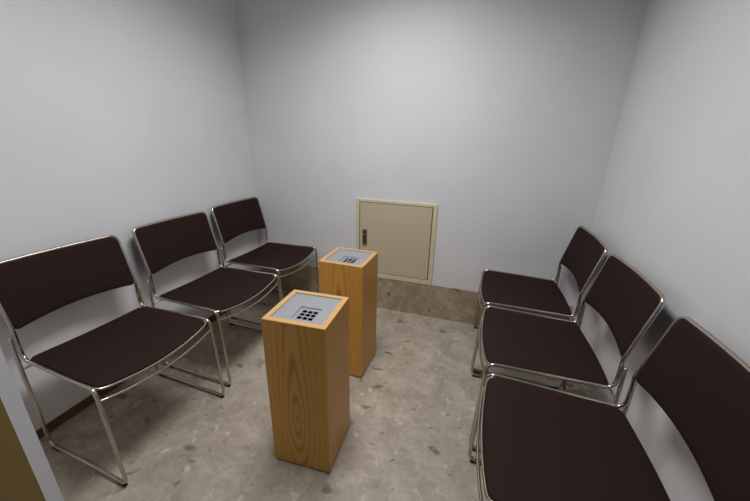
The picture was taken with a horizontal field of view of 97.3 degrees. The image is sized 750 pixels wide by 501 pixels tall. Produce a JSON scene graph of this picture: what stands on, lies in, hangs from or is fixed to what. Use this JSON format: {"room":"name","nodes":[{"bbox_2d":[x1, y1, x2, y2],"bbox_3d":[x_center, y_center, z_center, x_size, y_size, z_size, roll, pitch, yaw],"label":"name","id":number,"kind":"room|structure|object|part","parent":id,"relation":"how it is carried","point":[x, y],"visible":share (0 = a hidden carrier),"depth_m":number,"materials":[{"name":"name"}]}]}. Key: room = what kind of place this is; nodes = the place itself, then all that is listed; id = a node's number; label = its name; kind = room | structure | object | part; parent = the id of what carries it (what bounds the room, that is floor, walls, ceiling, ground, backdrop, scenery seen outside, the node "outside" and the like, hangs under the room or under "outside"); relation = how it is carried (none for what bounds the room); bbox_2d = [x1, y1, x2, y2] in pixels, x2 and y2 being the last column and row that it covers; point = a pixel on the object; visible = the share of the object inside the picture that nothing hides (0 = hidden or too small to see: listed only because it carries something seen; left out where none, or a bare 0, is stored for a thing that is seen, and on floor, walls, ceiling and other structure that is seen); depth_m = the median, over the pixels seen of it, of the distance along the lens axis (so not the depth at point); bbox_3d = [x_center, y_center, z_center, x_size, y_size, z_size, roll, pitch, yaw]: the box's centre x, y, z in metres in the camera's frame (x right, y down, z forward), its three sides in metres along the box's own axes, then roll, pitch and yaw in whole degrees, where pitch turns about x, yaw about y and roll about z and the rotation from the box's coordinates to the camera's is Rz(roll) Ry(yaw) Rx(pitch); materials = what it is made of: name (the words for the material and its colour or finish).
{"room":"waiting room","nodes":[
{"label":"waiting room","id":0,"kind":"room"},
{"bbox_2d":[0,347,63,500],"bbox_3d":[-0.413,-0.087,0.390,2.366,2.450,0.120,6,20,12],"label":"wall","id":1,"kind":"structure","parent":0,"point":[10,396],"depth_m":0.68,"materials":[{"name":"paint"}]},
{"bbox_2d":[0,398,45,500],"bbox_3d":[-0.734,0.063,0.474,0.024,2.098,0.152,6,20,12],"label":"trim","id":2,"kind":"structure","parent":1,"relation":"attached to","point":[18,481],"depth_m":0.66,"materials":[{"name":"brown wood"}]},
{"bbox_2d":[0,0,261,430],"bbox_3d":[-1.304,-0.535,1.615,0.120,2.450,2.240,7,20,16],"label":"wall","id":3,"kind":"structure","parent":0,"point":[117,117],"depth_m":1.57,"materials":[{"name":"paint"}]},
{"bbox_2d":[36,309,230,439],"bbox_3d":[-1.275,0.606,1.990,0.007,0.050,1.990,7,20,16],"label":"baseboard","id":4,"kind":"structure","parent":3,"relation":"attached to","point":[55,423],"depth_m":1.56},
{"bbox_2d":[39,288,586,500],"bbox_3d":[-0.141,0.974,1.208,3.800,0.080,3.800,6,20,12],"label":"floor","id":5,"kind":"structure","parent":0,"point":[413,406],"depth_m":1.50,"materials":[{"name":"stone"}]},
{"bbox_2d":[0,235,224,486],"bbox_3d":[-1.091,0.406,1.421,0.544,0.812,0.499,8,20,19],"label":"chair","id":6,"kind":"object","parent":5,"relation":"on","point":[35,285],"visible":1,"depth_m":1.35,"materials":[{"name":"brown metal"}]},
{"bbox_2d":[0,237,133,328],"bbox_3d":[-1.297,0.113,1.403,0.078,0.242,0.454,8,20,19],"label":"cushion","id":7,"kind":"object","parent":6,"relation":"on","point":[35,285],"depth_m":1.37,"materials":[{"name":"brown fabric"}]},
{"bbox_3d":[-1.150,0.606,1.246,0.484,0.533,0.028,8,20,19],"label":"frame","id":8,"kind":"part","parent":6,"relation":"part of","materials":[{"name":"silver metal"}]},
{"bbox_3d":[-1.299,0.141,1.413,0.088,0.317,0.472,8,20,19],"label":"frame","id":9,"kind":"part","parent":6,"relation":"part of","materials":[{"name":"silver metal"}]},
{"bbox_2d":[31,307,203,386],"bbox_3d":[-1.064,0.382,1.402,0.455,0.039,0.465,8,20,19],"label":"seat cushion","id":10,"kind":"object","parent":6,"relation":"on","point":[116,351],"depth_m":1.35,"materials":[{"name":"brown fabric"}]},
{"bbox_3d":[-0.983,0.464,1.664,0.484,0.533,0.028,8,20,19],"label":"frame","id":11,"kind":"part","parent":6,"relation":"part of","materials":[{"name":"silver metal"}]},
{"bbox_2d":[132,211,281,386],"bbox_3d":[-0.922,0.234,1.922,0.544,0.812,0.499,8,20,19],"label":"chair","id":12,"kind":"object","parent":5,"relation":"on","point":[162,243],"visible":0.96,"depth_m":1.86,"materials":[{"name":"brown fabric"}]},
{"bbox_3d":[-1.130,-0.030,1.913,0.088,0.317,0.472,8,20,19],"label":"frame","id":13,"kind":"part","parent":12,"relation":"part of","materials":[{"name":"silver metal"}]},
{"bbox_2d":[135,213,216,273],"bbox_3d":[-1.128,-0.058,1.903,0.078,0.242,0.454,8,20,19],"label":"cushion","id":14,"kind":"object","parent":12,"relation":"on","point":[162,243],"depth_m":1.87,"materials":[{"name":"brown fabric"}]},
{"bbox_3d":[-0.978,0.435,1.747,0.484,0.533,0.028,8,20,19],"label":"frame","id":15,"kind":"part","parent":12,"relation":"part of","materials":[{"name":"silver metal"}]},
{"bbox_2d":[160,268,273,310],"bbox_3d":[-0.894,0.211,1.903,0.455,0.039,0.465,8,20,19],"label":"seat cushion","id":16,"kind":"object","parent":12,"relation":"on","point":[221,289],"depth_m":1.87,"materials":[{"name":"brown fabric"}]},
{"bbox_3d":[-0.816,0.292,2.166,0.484,0.533,0.028,8,20,19],"label":"frame","id":17,"kind":"part","parent":12,"relation":"part of","materials":[{"name":"silver metal"}]},
{"bbox_2d":[211,197,319,323],"bbox_3d":[-0.773,0.060,2.429,0.544,0.812,0.499,8,20,18],"label":"chair","id":18,"kind":"object","parent":5,"relation":"on","point":[232,219],"visible":0.92,"depth_m":2.38,"materials":[{"name":"brown fabric"}]},
{"bbox_3d":[-0.983,-0.203,2.417,0.088,0.317,0.472,8,20,18],"label":"frame","id":19,"kind":"part","parent":18,"relation":"part of","materials":[{"name":"silver metal"}]},
{"bbox_2d":[213,198,265,242],"bbox_3d":[-0.981,-0.231,2.407,0.078,0.242,0.454,8,20,18],"label":"cushion","id":20,"kind":"object","parent":18,"relation":"on","point":[232,219],"depth_m":2.38,"materials":[{"name":"brown fabric"}]},
{"bbox_3d":[-0.827,0.261,2.253,0.484,0.533,0.028,8,20,18],"label":"frame","id":21,"kind":"part","parent":18,"relation":"part of","materials":[{"name":"silver metal"}]},
{"bbox_2d":[229,243,312,268],"bbox_3d":[-0.746,0.037,2.410,0.455,0.039,0.465,8,20,18],"label":"seat cushion","id":22,"kind":"object","parent":18,"relation":"on","point":[269,255],"depth_m":2.39,"materials":[{"name":"brown fabric"}]},
{"bbox_3d":[-0.669,0.118,2.674,0.484,0.533,0.028,8,20,18],"label":"frame","id":23,"kind":"part","parent":18,"relation":"part of","materials":[{"name":"silver metal"}]},
{"bbox_2d":[261,289,349,472],"bbox_3d":[-0.258,0.527,1.345,0.242,0.668,0.242,6,20,14],"label":"stand","id":24,"kind":"object","parent":5,"relation":"on","point":[306,334],"visible":1,"depth_m":1.24,"materials":[{"name":"brown wood"}]},
{"bbox_3d":[-0.252,0.237,1.244,0.199,0.045,0.199,6,20,14],"label":"ashtray plate","id":25,"kind":"part","parent":24,"relation":"part of","materials":[{"name":"metal"}]},
{"bbox_2d":[318,247,377,377],"bbox_3d":[-0.143,0.346,1.871,0.242,0.668,0.242,8,20,17],"label":"stand","id":26,"kind":"object","parent":5,"relation":"on","point":[345,272],"visible":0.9,"depth_m":1.74,"materials":[{"name":"brown wood"}]},
{"bbox_3d":[-0.137,0.056,1.770,0.199,0.045,0.199,8,20,17],"label":"ashtray plate","id":27,"kind":"part","parent":26,"relation":"part of","materials":[{"name":"metal"}]},
{"bbox_2d":[471,225,607,388],"bbox_3d":[0.890,0.272,1.929,0.544,0.812,0.499,7,20,15],"label":"chair","id":28,"kind":"object","parent":5,"relation":"on","point":[585,252],"visible":0.96,"depth_m":1.84,"materials":[{"name":"brown fabric"}]},
{"bbox_3d":[0.926,0.321,2.194,0.484,0.533,0.028,7,20,15],"label":"frame","id":29,"kind":"part","parent":28,"relation":"part of","materials":[{"name":"silver metal"}]},
{"bbox_3d":[0.791,0.468,1.767,0.484,0.533,0.028,7,20,15],"label":"frame","id":30,"kind":"part","parent":28,"relation":"part of","materials":[{"name":"silver metal"}]},
{"bbox_2d":[482,271,571,314],"bbox_3d":[0.863,0.242,1.927,0.455,0.039,0.465,7,20,15],"label":"seat cushion","id":31,"kind":"object","parent":28,"relation":"on","point":[499,288],"depth_m":1.91,"materials":[{"name":"brown fabric"}]},
{"bbox_2d":[560,227,603,292],"bbox_3d":[1.112,0.037,1.777,0.078,0.242,0.454,7,20,15],"label":"cushion","id":32,"kind":"object","parent":28,"relation":"on","point":[583,255],"depth_m":1.74,"materials":[{"name":"brown fabric"}]},
{"bbox_3d":[1.113,0.064,1.786,0.088,0.317,0.472,7,20,15],"label":"frame","id":33,"kind":"part","parent":28,"relation":"part of","materials":[{"name":"silver metal"}]},
{"bbox_2d":[469,254,665,451],"bbox_3d":[0.742,0.434,1.457,0.544,0.812,0.500,7,20,15],"label":"chair","id":34,"kind":"object","parent":5,"relation":"on","point":[624,297],"visible":0.97,"depth_m":1.35,"materials":[{"name":"brown fabric"}]},
{"bbox_3d":[0.776,0.483,1.722,0.484,0.533,0.028,7,20,15],"label":"frame","id":35,"kind":"part","parent":34,"relation":"part of","materials":[{"name":"silver metal"}]},
{"bbox_2d":[483,308,607,384],"bbox_3d":[0.715,0.404,1.455,0.455,0.039,0.465,7,20,15],"label":"seat cushion","id":36,"kind":"object","parent":34,"relation":"on","point":[530,343],"depth_m":1.42,"materials":[{"name":"brown fabric"}]},
{"bbox_3d":[0.644,0.630,1.294,0.484,0.533,0.028,7,20,15],"label":"frame","id":37,"kind":"part","parent":34,"relation":"part of","materials":[{"name":"silver metal"}]},
{"bbox_2d":[585,256,659,355],"bbox_3d":[0.965,0.198,1.307,0.078,0.242,0.454,7,20,15],"label":"cushion","id":38,"kind":"object","parent":34,"relation":"on","point":[624,297],"depth_m":1.25,"materials":[{"name":"brown fabric"}]},
{"bbox_3d":[0.966,0.226,1.316,0.088,0.317,0.472,7,20,15],"label":"frame","id":39,"kind":"part","parent":34,"relation":"part of","materials":[{"name":"silver metal"}]},
{"bbox_2d":[468,316,749,500],"bbox_3d":[0.579,0.605,0.958,0.544,0.812,0.499,7,20,16],"label":"chair","id":40,"kind":"object","parent":5,"relation":"on","point":[537,442],"visible":1,"depth_m":0.90,"materials":[{"name":"brown fabric"}]},
{"bbox_3d":[0.620,0.654,1.223,0.484,0.533,0.028,7,20,16],"label":"frame","id":41,"kind":"part","parent":40,"relation":"part of","materials":[{"name":"silver metal"}]},
{"bbox_2d":[483,377,670,500],"bbox_3d":[0.552,0.574,0.957,0.455,0.039,0.465,7,20,16],"label":"seat cushion","id":42,"kind":"object","parent":40,"relation":"on","point":[541,443],"depth_m":0.95,"materials":[{"name":"brown fabric"}]},
{"bbox_3d":[0.801,0.398,0.812,0.088,0.317,0.472,7,20,16],"label":"frame","id":43,"kind":"part","parent":40,"relation":"part of","materials":[{"name":"silver metal"}]},
{"bbox_2d":[636,320,749,500],"bbox_3d":[0.801,0.370,0.803,0.078,0.242,0.454,7,20,16],"label":"cushion","id":44,"kind":"object","parent":40,"relation":"on","point":[701,384],"depth_m":0.79,"materials":[{"name":"brown fabric"}]},
{"bbox_2d":[235,0,647,305],"bbox_3d":[0.195,-0.713,2.219,2.377,2.450,0.120,7,20,17],"label":"wall","id":45,"kind":"structure","parent":0,"point":[502,116],"depth_m":2.07,"materials":[{"name":"paint"}]},
{"bbox_2d":[356,198,437,284],"bbox_3d":[0.136,-0.061,2.387,0.585,0.588,0.014,7,20,17],"label":"access door","id":46,"kind":"structure","parent":45,"relation":"in","point":[402,234],"depth_m":2.37,"materials":[{"name":"beige metal"}]},
{"bbox_3d":[-0.076,-0.098,2.443,0.036,0.122,0.004,7,20,16],"label":"pull plate","id":47,"kind":"part","parent":46,"relation":"part of","materials":[{"name":"metal"}]},
{"bbox_2d":[261,265,572,324],"bbox_3d":[0.152,0.341,2.522,2.377,0.259,0.009,7,20,17],"label":"baseboard","id":48,"kind":"structure","parent":45,"relation":"attached to","point":[453,304],"depth_m":2.47,"materials":[{"name":"stone"}]},
{"bbox_2d":[570,0,749,500],"bbox_3d":[1.095,-0.263,0.992,0.121,2.450,2.053,7,20,16],"label":"wall","id":49,"kind":"structure","parent":0,"point":[674,203],"depth_m":1.15,"materials":[{"name":"paint"}]}
]}

